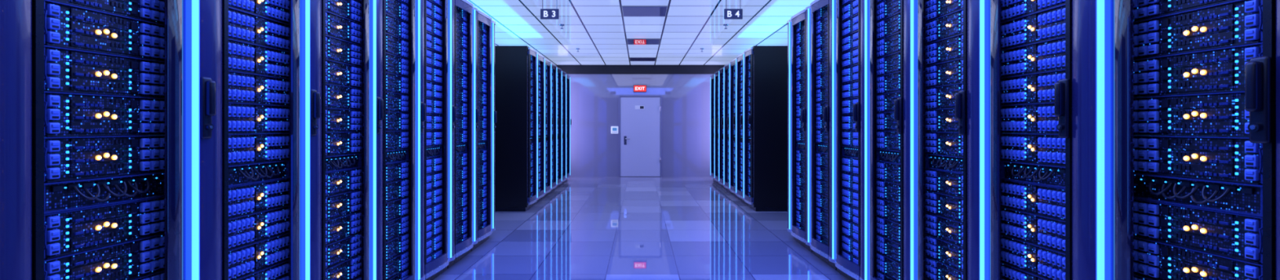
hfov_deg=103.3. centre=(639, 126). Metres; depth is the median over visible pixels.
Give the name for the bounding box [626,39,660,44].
ceiling panel
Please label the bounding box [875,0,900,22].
server
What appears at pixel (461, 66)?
server
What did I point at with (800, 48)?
server
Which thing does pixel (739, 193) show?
rack
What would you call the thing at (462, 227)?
server
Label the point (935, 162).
panel
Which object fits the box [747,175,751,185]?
server
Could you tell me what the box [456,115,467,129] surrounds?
server
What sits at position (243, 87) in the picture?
server
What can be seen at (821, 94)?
server
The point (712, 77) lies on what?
rack
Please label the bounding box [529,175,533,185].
server
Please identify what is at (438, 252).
server
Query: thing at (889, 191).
server
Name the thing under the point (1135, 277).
server
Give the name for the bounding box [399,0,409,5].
server
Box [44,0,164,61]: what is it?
server
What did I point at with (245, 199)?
server
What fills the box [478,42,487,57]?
server
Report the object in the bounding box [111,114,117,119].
lamp
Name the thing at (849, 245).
server
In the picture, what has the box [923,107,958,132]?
server
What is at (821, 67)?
server
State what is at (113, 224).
lamp
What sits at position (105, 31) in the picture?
lamp
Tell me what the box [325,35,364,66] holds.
server
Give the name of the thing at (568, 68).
trim
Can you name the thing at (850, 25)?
server
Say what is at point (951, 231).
server
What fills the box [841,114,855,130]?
server
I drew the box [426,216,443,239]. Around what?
server
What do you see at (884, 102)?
server
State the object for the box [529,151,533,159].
server
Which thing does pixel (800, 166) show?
server
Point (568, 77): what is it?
rack
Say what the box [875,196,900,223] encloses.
server
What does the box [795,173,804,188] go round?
server
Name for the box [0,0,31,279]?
rack
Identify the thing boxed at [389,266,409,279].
server
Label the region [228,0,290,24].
server
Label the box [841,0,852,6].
server
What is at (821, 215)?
server
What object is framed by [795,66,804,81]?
server
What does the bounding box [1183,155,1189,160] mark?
lamp
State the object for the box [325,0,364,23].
server
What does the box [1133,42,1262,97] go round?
server
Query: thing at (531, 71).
server
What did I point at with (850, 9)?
server
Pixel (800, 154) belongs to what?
server
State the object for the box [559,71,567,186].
rack
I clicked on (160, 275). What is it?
server
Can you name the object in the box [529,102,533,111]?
server
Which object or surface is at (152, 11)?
server
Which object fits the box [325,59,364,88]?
server
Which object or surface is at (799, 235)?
rack
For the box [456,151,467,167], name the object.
server
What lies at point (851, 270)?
rack
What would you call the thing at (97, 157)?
lamp
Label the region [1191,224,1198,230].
lamp
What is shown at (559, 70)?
rack
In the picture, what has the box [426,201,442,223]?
server
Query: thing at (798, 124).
server
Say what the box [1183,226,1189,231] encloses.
lamp
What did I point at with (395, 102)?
server
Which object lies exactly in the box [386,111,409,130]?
server
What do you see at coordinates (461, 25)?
server
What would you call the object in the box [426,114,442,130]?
server
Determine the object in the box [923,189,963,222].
server
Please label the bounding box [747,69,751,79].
server
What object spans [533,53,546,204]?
rack
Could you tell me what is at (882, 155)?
panel
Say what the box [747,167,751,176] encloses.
server
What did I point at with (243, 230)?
server
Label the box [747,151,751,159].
server
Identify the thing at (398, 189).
server
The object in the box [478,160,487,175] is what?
server
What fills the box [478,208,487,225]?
server
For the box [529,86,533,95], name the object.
server
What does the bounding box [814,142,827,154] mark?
panel
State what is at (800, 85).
server
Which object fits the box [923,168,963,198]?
server
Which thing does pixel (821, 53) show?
server
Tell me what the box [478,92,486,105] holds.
server
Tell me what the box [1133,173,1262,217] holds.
panel
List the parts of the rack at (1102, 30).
glass panel, door handle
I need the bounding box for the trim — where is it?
[555,64,725,74]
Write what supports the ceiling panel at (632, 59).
attached to the ceiling
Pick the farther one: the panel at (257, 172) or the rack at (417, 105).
the rack at (417, 105)
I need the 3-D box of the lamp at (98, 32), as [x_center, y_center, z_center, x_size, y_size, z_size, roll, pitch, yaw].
[-1.632,-0.284,1.526,0.017,0.016,0.016,0,0,0]
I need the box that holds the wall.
[568,74,711,176]
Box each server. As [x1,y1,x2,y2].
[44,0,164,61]
[44,44,164,97]
[44,91,164,136]
[44,134,164,182]
[44,196,164,258]
[44,232,164,279]
[51,0,164,24]
[131,269,164,279]
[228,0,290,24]
[228,6,290,51]
[228,38,290,78]
[228,70,290,105]
[228,102,290,133]
[228,133,290,165]
[228,177,290,218]
[228,204,290,250]
[228,231,290,279]
[235,258,290,279]
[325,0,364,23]
[325,10,364,45]
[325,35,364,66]
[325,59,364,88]
[325,83,364,110]
[325,107,364,132]
[325,131,364,155]
[325,167,364,196]
[325,188,364,221]
[325,210,364,245]
[325,231,364,269]
[325,253,364,279]
[352,274,363,279]
[386,0,409,23]
[386,13,409,41]
[386,33,409,58]
[386,53,409,76]
[386,72,409,94]
[386,92,409,112]
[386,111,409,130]
[386,130,409,150]
[386,160,409,183]
[386,177,409,203]
[386,195,409,222]
[386,213,409,242]
[386,231,409,262]
[386,249,409,279]
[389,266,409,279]
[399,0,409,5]
[426,0,443,22]
[426,15,442,38]
[426,31,443,53]
[426,48,443,68]
[426,64,442,84]
[426,80,443,99]
[426,97,443,115]
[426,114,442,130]
[426,129,443,146]
[426,155,442,173]
[426,170,443,191]
[426,186,443,207]
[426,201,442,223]
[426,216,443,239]
[426,231,443,256]
[426,247,442,262]
[430,0,442,7]
[456,7,467,22]
[456,16,467,35]
[456,31,467,49]
[456,44,467,62]
[456,58,467,75]
[456,73,467,89]
[456,87,467,102]
[456,101,467,115]
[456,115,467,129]
[456,129,467,143]
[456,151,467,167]
[456,165,467,182]
[456,178,467,195]
[456,191,467,209]
[456,204,467,224]
[456,218,467,238]
[456,231,467,244]
[478,21,486,34]
[478,29,487,45]
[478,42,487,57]
[478,54,487,70]
[478,66,487,81]
[478,80,487,93]
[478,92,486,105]
[478,104,487,117]
[478,116,486,128]
[478,128,487,142]
[478,149,486,162]
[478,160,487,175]
[478,173,486,187]
[478,184,487,199]
[478,196,486,212]
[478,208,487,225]
[478,220,486,229]
[527,50,533,62]
[529,60,533,70]
[529,69,533,78]
[529,77,533,87]
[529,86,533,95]
[529,94,533,103]
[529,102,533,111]
[529,111,533,119]
[529,120,533,128]
[529,128,533,137]
[529,142,533,151]
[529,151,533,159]
[529,159,533,168]
[529,167,533,176]
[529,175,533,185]
[529,183,533,193]
[747,50,753,62]
[747,60,751,70]
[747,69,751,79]
[747,77,751,87]
[747,86,751,95]
[747,94,751,103]
[747,102,751,111]
[747,128,751,137]
[747,142,751,151]
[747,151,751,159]
[747,159,751,168]
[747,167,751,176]
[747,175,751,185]
[747,183,751,193]
[795,20,804,33]
[795,28,804,45]
[795,41,804,57]
[795,53,804,69]
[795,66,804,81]
[795,79,804,93]
[795,91,804,105]
[795,104,804,117]
[795,117,803,129]
[795,128,804,142]
[795,149,804,163]
[795,161,804,175]
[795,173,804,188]
[795,185,804,200]
[795,196,804,213]
[795,208,804,226]
[795,221,804,231]
[815,5,827,22]
[815,14,827,35]
[815,29,827,48]
[815,44,827,62]
[815,57,827,75]
[815,72,827,88]
[815,86,827,102]
[815,101,827,115]
[815,115,825,129]
[815,129,827,144]
[815,152,827,168]
[815,165,827,182]
[815,178,827,196]
[815,192,827,211]
[815,205,827,225]
[815,219,827,239]
[815,232,827,244]
[840,0,857,22]
[840,13,857,37]
[840,30,857,53]
[840,47,857,68]
[840,63,857,84]
[840,155,857,174]
[840,171,857,191]
[840,217,857,241]
[840,232,857,257]
[840,248,857,264]
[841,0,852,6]
[841,80,857,98]
[841,97,857,114]
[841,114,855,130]
[841,129,857,146]
[841,186,857,208]
[841,202,857,224]
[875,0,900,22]
[875,11,900,39]
[875,31,900,57]
[875,51,900,76]
[875,71,900,94]
[875,91,900,112]
[875,111,897,130]
[875,130,900,151]
[875,160,900,184]
[875,178,900,204]
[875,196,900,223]
[875,214,900,244]
[875,232,900,263]
[875,251,900,279]
[875,269,893,279]
[923,0,963,22]
[923,8,963,44]
[923,33,963,66]
[923,57,963,88]
[923,83,963,109]
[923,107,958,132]
[923,131,963,156]
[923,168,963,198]
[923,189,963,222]
[923,211,963,247]
[923,233,963,272]
[923,254,963,279]
[1000,0,1065,22]
[1000,4,1065,49]
[1000,36,1065,77]
[1000,69,1065,105]
[1000,102,1057,133]
[1000,133,1065,166]
[1000,178,1065,220]
[1000,206,1065,253]
[1000,234,1065,279]
[1000,262,1048,279]
[1133,0,1235,22]
[1133,0,1262,59]
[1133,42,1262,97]
[1133,90,1248,137]
[1133,134,1262,184]
[1133,198,1262,263]
[1133,235,1262,279]
[1133,273,1153,279]
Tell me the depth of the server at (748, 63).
7.61 m
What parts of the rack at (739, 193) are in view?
glass panel, door, door handle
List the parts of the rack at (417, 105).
glass panel, door handle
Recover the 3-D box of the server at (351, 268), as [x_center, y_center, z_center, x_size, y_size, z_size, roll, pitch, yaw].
[-1.840,0.806,2.784,0.440,0.125,0.400,0,0,0]
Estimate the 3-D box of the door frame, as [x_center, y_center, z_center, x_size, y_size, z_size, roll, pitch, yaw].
[0.008,0.232,12.373,1.060,1.982,0.055,0,0,0]
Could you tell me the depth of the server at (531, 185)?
7.63 m
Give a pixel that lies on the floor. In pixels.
(588, 228)
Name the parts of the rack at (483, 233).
patch panel, door, trim, trim, glass panel, door handle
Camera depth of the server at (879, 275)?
3.45 m
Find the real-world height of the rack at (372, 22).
2.390 m
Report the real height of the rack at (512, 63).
2.390 m
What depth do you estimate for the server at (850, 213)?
3.98 m
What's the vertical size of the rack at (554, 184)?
2.390 m
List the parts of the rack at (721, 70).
glass panel, door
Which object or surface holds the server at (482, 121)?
in the rack at (483, 233)
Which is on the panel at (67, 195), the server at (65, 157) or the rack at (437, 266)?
the server at (65, 157)
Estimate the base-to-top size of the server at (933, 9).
0.125 m
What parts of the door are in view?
lever handle, name plate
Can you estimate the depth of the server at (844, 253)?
3.98 m
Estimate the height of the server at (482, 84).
0.125 m
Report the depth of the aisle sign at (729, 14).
5.69 m
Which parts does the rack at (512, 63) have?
door, trim, trim, glass panel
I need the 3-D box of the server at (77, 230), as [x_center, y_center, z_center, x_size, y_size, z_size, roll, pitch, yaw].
[-1.840,0.302,1.574,0.440,0.125,0.400,0,0,0]
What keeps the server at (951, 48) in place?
in the rack at (913, 157)
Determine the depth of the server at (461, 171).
4.65 m
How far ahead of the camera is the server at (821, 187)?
4.61 m
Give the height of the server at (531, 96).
0.125 m
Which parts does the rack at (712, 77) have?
glass panel, door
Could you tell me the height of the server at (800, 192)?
0.125 m
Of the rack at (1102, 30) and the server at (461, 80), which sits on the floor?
the rack at (1102, 30)
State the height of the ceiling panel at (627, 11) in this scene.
0.012 m
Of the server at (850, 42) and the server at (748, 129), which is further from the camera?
the server at (748, 129)
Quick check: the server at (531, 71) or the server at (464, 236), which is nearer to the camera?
the server at (464, 236)
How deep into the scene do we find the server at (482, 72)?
5.25 m
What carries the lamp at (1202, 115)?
attached to the server at (1218, 113)
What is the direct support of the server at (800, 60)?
in the rack at (799, 235)
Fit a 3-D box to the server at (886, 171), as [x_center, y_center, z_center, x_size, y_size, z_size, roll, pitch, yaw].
[1.859,0.302,3.344,0.435,0.125,0.400,0,0,0]
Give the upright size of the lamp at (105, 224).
0.016 m
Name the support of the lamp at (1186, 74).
attached to the server at (1222, 69)
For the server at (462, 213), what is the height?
0.125 m
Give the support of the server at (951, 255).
in the rack at (913, 157)
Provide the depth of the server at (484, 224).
5.26 m
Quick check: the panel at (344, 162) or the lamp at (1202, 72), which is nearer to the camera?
the lamp at (1202, 72)
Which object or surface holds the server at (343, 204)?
in the rack at (372, 22)
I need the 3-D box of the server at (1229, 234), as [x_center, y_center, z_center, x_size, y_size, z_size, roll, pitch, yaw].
[1.856,0.302,1.529,0.440,0.125,0.400,0,0,0]
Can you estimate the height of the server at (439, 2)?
0.125 m
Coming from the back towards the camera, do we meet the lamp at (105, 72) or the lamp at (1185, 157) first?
the lamp at (105, 72)
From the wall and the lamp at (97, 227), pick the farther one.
the wall
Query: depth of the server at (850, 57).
3.98 m
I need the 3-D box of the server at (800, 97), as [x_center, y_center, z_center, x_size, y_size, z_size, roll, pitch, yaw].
[1.859,-0.287,5.159,0.435,0.125,0.400,0,0,0]
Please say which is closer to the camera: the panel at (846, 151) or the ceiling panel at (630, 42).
the panel at (846, 151)
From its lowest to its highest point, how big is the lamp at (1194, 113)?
0.016 m
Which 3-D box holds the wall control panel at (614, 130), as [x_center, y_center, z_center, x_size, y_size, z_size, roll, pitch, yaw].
[-0.620,0.082,12.383,0.180,0.180,0.034,0,0,0]
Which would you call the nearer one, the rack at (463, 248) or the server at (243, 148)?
the server at (243, 148)
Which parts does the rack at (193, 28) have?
glass panel, door handle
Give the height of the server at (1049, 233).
0.125 m
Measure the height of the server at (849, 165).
0.125 m
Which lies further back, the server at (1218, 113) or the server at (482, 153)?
the server at (482, 153)
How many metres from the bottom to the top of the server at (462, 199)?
0.125 m
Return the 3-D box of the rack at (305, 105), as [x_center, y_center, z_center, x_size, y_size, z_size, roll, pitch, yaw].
[-2.071,0.029,2.237,1.042,2.390,0.603,0,0,0]
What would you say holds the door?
in the wall
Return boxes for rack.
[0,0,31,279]
[31,0,222,279]
[222,0,321,279]
[321,0,383,279]
[382,0,426,279]
[424,0,456,279]
[447,0,479,268]
[471,9,496,251]
[494,45,539,211]
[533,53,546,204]
[541,58,552,199]
[547,63,558,194]
[553,67,563,190]
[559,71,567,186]
[563,74,571,182]
[710,74,717,182]
[714,71,721,186]
[718,67,727,190]
[723,63,733,194]
[728,58,739,199]
[735,53,746,204]
[742,45,787,211]
[786,8,812,252]
[805,0,836,270]
[828,0,860,279]
[859,0,902,279]
[902,0,967,279]
[967,0,1071,279]
[1071,0,1275,279]
[1275,0,1279,279]
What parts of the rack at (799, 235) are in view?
glass panel, trim, trim, door, patch panel, door handle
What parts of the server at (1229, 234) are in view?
pull handle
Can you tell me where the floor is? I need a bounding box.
[433,176,848,279]
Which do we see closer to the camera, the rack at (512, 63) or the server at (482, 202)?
the server at (482, 202)
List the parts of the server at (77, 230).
pull handle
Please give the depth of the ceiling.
7.90 m
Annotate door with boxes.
[620,97,660,176]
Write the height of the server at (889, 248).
0.125 m
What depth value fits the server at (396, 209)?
3.42 m
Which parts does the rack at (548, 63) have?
door, glass panel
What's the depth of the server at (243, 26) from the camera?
2.17 m
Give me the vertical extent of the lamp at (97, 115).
0.016 m
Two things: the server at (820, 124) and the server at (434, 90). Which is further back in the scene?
the server at (820, 124)
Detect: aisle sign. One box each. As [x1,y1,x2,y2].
[540,0,559,19]
[724,0,742,19]
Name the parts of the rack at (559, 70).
door, glass panel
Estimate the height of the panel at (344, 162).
0.084 m
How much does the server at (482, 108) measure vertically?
0.125 m
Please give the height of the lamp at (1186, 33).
0.016 m
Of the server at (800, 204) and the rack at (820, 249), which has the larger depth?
the server at (800, 204)
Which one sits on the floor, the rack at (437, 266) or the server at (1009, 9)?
the rack at (437, 266)
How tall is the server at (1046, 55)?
0.125 m
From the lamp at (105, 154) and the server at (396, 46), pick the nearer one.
the lamp at (105, 154)
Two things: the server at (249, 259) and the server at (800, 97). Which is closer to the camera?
the server at (249, 259)
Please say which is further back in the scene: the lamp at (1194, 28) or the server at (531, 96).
the server at (531, 96)
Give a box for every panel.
[44,171,164,213]
[228,160,290,186]
[325,152,364,173]
[386,148,410,164]
[426,145,443,157]
[610,126,617,133]
[622,6,667,16]
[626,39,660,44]
[629,57,655,61]
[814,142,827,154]
[840,145,857,158]
[875,148,900,164]
[923,153,963,173]
[1000,160,1065,188]
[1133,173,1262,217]
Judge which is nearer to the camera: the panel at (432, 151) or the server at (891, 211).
the server at (891, 211)
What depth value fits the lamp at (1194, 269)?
1.50 m
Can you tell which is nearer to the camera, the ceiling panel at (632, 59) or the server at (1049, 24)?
the server at (1049, 24)
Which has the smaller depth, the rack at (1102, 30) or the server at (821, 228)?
the rack at (1102, 30)
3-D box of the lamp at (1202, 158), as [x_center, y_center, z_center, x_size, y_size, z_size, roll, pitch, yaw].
[1.648,0.093,1.481,0.017,0.016,0.016,0,0,0]
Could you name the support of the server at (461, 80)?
in the rack at (463, 248)
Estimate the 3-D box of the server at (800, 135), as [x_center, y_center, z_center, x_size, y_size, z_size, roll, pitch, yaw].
[1.859,0.091,5.159,0.435,0.125,0.400,0,0,0]
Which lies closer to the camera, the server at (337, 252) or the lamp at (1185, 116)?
the lamp at (1185, 116)
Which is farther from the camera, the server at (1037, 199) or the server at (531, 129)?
the server at (531, 129)
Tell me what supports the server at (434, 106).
in the rack at (437, 266)
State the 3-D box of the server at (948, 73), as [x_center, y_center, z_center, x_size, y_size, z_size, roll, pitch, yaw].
[1.856,-0.287,2.739,0.440,0.125,0.400,0,0,0]
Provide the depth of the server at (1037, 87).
2.14 m
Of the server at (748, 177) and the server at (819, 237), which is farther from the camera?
the server at (748, 177)
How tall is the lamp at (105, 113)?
0.016 m
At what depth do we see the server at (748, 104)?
7.63 m
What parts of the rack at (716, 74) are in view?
glass panel, door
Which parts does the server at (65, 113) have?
pull handle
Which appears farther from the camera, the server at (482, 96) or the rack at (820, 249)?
the server at (482, 96)
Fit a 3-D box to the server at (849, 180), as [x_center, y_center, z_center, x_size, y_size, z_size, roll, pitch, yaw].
[1.859,0.428,3.949,0.435,0.125,0.400,0,0,0]
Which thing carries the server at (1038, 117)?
in the rack at (983, 15)
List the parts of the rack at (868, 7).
glass panel, door handle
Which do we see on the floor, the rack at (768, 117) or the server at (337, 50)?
the rack at (768, 117)
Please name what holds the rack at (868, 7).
on the floor
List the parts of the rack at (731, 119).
glass panel, door, door handle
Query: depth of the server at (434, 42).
4.03 m
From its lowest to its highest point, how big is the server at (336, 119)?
0.125 m
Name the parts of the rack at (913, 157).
glass panel, door handle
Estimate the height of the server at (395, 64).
0.125 m
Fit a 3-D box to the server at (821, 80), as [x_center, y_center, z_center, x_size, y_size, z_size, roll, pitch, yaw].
[1.859,-0.413,4.554,0.435,0.125,0.400,0,0,0]
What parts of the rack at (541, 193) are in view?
door, glass panel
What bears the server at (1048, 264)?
in the rack at (983, 15)
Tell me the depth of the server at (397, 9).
3.44 m
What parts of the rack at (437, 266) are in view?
trim, glass panel, door handle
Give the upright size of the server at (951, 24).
0.125 m
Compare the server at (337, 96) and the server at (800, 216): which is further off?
the server at (800, 216)
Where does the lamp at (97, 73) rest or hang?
attached to the server at (69, 70)
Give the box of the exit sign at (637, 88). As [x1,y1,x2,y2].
[633,84,646,92]
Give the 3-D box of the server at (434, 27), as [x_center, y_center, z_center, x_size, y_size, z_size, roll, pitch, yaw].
[-1.843,-0.791,3.994,0.435,0.125,0.400,0,0,0]
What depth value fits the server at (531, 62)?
7.62 m
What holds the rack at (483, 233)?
on the floor
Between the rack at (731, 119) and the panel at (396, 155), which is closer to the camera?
the panel at (396, 155)
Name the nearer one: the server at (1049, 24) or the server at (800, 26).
the server at (1049, 24)
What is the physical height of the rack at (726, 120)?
2.390 m
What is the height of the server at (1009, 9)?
0.125 m
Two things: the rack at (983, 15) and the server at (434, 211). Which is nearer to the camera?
the rack at (983, 15)
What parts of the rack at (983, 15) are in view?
glass panel, door handle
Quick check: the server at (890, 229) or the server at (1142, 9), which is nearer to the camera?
the server at (1142, 9)
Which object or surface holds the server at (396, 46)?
in the rack at (417, 105)
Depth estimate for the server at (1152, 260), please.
1.54 m
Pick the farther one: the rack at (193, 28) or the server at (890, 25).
the server at (890, 25)
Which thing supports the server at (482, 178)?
in the rack at (483, 233)
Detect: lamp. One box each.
[95,29,101,35]
[95,71,101,76]
[95,113,101,118]
[95,155,101,159]
[95,225,102,230]
[95,266,102,271]
[103,29,109,34]
[103,70,109,75]
[103,111,109,116]
[103,152,109,157]
[103,222,109,226]
[103,262,109,267]
[111,33,117,38]
[111,73,117,78]
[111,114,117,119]
[111,155,117,159]
[111,222,117,227]
[111,263,117,268]
[1183,30,1189,35]
[1183,71,1189,77]
[1183,114,1189,119]
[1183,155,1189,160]
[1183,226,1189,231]
[1183,267,1189,272]
[1191,26,1198,31]
[1191,68,1198,74]
[1191,111,1198,116]
[1191,153,1198,159]
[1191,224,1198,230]
[1191,266,1198,272]
[1200,26,1206,31]
[1200,69,1206,75]
[1200,112,1207,118]
[1200,155,1207,161]
[1200,228,1207,233]
[1200,271,1207,276]
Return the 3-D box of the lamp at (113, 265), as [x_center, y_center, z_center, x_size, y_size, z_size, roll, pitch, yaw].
[-1.632,0.432,1.572,0.017,0.016,0.016,0,0,0]
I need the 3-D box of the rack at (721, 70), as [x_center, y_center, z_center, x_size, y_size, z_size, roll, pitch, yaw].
[2.089,0.029,10.023,1.038,2.390,0.603,0,0,0]
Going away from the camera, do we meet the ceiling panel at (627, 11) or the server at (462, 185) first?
the server at (462, 185)
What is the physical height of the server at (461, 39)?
0.125 m
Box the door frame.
[618,95,662,177]
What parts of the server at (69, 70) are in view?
pull handle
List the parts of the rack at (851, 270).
glass panel, trim, door handle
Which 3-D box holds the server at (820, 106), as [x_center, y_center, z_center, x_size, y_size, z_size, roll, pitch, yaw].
[1.859,-0.161,4.554,0.435,0.125,0.400,0,0,0]
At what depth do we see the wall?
12.40 m
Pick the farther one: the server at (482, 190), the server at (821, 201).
the server at (482, 190)
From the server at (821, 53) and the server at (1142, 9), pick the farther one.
the server at (821, 53)
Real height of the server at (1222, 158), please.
0.125 m
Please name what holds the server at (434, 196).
in the rack at (437, 266)
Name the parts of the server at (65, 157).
pull handle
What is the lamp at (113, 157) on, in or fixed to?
attached to the server at (65, 157)
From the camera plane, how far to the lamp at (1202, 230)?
1.48 m
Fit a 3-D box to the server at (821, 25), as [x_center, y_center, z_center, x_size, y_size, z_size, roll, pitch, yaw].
[1.859,-0.917,4.554,0.435,0.125,0.400,0,0,0]
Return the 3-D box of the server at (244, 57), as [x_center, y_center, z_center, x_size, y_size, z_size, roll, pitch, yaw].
[-1.840,-0.287,2.179,0.440,0.125,0.400,0,0,0]
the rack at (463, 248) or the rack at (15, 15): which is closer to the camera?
the rack at (15, 15)
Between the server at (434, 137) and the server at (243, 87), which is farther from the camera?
the server at (434, 137)
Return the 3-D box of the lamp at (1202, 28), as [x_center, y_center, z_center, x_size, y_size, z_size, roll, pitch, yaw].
[1.648,-0.284,1.481,0.017,0.016,0.016,0,0,0]
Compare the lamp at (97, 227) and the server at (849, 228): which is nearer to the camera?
the lamp at (97, 227)
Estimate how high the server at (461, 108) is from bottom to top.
0.125 m
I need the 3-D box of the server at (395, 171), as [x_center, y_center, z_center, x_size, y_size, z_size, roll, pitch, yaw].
[-1.843,0.302,3.389,0.435,0.125,0.400,0,0,0]
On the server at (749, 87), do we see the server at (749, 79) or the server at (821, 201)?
the server at (749, 79)
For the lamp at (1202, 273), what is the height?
0.016 m
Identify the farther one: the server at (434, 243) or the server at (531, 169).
the server at (531, 169)
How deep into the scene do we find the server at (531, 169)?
7.63 m
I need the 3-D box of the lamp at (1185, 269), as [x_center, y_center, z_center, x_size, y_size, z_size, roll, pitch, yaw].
[1.648,0.432,1.527,0.017,0.016,0.016,0,0,0]
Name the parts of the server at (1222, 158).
pull handle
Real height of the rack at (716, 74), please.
2.390 m
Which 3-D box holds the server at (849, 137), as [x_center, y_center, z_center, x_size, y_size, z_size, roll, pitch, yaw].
[1.859,0.091,3.949,0.435,0.125,0.400,0,0,0]
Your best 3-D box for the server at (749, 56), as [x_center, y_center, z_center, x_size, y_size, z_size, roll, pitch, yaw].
[1.859,-1.043,7.544,0.435,0.125,0.400,0,0,0]
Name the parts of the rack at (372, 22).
glass panel, door handle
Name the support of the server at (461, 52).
in the rack at (463, 248)
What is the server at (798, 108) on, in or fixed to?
in the rack at (799, 235)
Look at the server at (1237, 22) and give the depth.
1.49 m
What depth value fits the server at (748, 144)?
7.63 m
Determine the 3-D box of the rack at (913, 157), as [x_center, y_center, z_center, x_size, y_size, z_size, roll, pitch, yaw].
[2.089,0.029,2.797,1.038,2.390,0.603,0,0,0]
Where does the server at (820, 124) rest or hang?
in the rack at (820, 249)
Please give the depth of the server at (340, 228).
2.80 m
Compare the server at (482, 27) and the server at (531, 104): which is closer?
the server at (482, 27)
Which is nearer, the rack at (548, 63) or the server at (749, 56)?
the server at (749, 56)
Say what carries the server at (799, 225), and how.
in the rack at (799, 235)
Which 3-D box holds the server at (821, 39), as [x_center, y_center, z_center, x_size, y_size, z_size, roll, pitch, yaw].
[1.859,-0.791,4.554,0.435,0.125,0.400,0,0,0]
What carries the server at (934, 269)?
in the rack at (913, 157)
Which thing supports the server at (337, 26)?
in the rack at (372, 22)
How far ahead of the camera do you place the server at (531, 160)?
7.61 m
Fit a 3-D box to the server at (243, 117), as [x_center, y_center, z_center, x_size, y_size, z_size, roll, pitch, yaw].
[-1.840,-0.035,2.179,0.440,0.125,0.400,0,0,0]
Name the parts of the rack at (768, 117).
glass panel, trim, door, door handle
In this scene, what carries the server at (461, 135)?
on the patch panel
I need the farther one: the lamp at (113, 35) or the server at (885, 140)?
the server at (885, 140)
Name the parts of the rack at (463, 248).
patch panel, door, trim, trim, glass panel, door handle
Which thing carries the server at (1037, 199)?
on the server at (1049, 233)
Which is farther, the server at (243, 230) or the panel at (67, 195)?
the server at (243, 230)
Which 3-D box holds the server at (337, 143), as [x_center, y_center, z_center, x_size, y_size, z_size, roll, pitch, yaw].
[-1.840,0.091,2.784,0.440,0.125,0.400,0,0,0]
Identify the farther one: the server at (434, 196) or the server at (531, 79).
the server at (531, 79)
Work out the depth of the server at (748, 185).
7.63 m
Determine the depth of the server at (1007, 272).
2.23 m
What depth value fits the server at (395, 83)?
3.42 m
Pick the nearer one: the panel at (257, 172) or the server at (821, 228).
the panel at (257, 172)
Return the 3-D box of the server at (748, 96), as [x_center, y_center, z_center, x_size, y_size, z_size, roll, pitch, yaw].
[1.859,-0.413,7.544,0.435,0.125,0.400,0,0,0]
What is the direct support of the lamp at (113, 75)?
attached to the server at (69, 70)
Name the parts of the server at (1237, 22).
pull handle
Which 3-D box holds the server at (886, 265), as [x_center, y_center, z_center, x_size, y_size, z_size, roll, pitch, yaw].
[1.859,0.932,3.344,0.435,0.125,0.400,0,0,0]
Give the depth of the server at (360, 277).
2.95 m
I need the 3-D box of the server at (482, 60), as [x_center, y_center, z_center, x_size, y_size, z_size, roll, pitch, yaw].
[-1.843,-0.665,5.204,0.435,0.125,0.400,0,0,0]
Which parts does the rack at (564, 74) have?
door, glass panel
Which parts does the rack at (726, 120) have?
glass panel, door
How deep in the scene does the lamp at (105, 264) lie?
1.55 m
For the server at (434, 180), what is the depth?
4.03 m
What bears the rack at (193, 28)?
on the floor
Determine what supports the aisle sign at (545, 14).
hanging from the ceiling
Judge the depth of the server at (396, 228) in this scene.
3.42 m
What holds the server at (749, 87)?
on the server at (748, 96)
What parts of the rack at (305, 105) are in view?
glass panel, door handle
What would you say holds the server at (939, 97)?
in the rack at (913, 157)
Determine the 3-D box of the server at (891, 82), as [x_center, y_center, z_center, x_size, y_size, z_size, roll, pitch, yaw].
[1.859,-0.287,3.344,0.435,0.125,0.400,0,0,0]
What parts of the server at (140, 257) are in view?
pull handle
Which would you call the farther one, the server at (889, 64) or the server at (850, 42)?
the server at (850, 42)
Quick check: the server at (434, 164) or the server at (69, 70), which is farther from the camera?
the server at (434, 164)
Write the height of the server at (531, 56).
0.125 m
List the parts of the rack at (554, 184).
door, glass panel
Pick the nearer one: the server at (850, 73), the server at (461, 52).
the server at (850, 73)
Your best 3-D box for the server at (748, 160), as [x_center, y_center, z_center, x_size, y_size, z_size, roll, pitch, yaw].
[1.859,0.554,7.544,0.435,0.125,0.400,0,0,0]
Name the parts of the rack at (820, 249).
glass panel, trim, trim, door handle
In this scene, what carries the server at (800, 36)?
in the rack at (799, 235)
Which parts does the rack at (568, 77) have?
door, glass panel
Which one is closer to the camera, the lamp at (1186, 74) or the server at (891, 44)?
the lamp at (1186, 74)
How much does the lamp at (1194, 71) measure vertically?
0.016 m
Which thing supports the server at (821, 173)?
in the rack at (820, 249)
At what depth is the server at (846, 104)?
4.01 m
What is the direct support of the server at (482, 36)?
in the rack at (483, 233)
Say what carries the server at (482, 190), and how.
in the rack at (483, 233)
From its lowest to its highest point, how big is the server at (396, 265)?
0.125 m
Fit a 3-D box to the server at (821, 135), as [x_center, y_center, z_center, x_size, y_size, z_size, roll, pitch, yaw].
[1.859,0.091,4.554,0.435,0.125,0.400,0,0,0]
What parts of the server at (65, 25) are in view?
pull handle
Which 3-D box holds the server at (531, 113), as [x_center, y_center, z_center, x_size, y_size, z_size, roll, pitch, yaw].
[-1.843,-0.161,7.544,0.435,0.125,0.400,0,0,0]
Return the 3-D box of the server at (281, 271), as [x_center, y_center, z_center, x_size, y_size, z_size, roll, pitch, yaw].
[-1.840,0.680,2.179,0.440,0.125,0.400,0,0,0]
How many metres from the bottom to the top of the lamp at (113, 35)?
0.016 m
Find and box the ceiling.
[466,0,814,64]
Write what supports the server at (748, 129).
on the panel
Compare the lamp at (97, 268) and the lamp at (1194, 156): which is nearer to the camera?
the lamp at (1194, 156)
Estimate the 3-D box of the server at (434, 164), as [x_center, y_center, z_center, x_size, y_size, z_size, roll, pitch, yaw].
[-1.843,0.302,3.994,0.435,0.125,0.400,0,0,0]
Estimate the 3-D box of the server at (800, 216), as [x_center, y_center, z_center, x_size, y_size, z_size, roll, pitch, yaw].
[1.859,0.932,5.159,0.435,0.125,0.400,0,0,0]
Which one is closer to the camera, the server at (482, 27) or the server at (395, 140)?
the server at (395, 140)
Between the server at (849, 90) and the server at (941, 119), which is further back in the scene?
the server at (849, 90)
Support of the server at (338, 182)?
on the server at (343, 204)

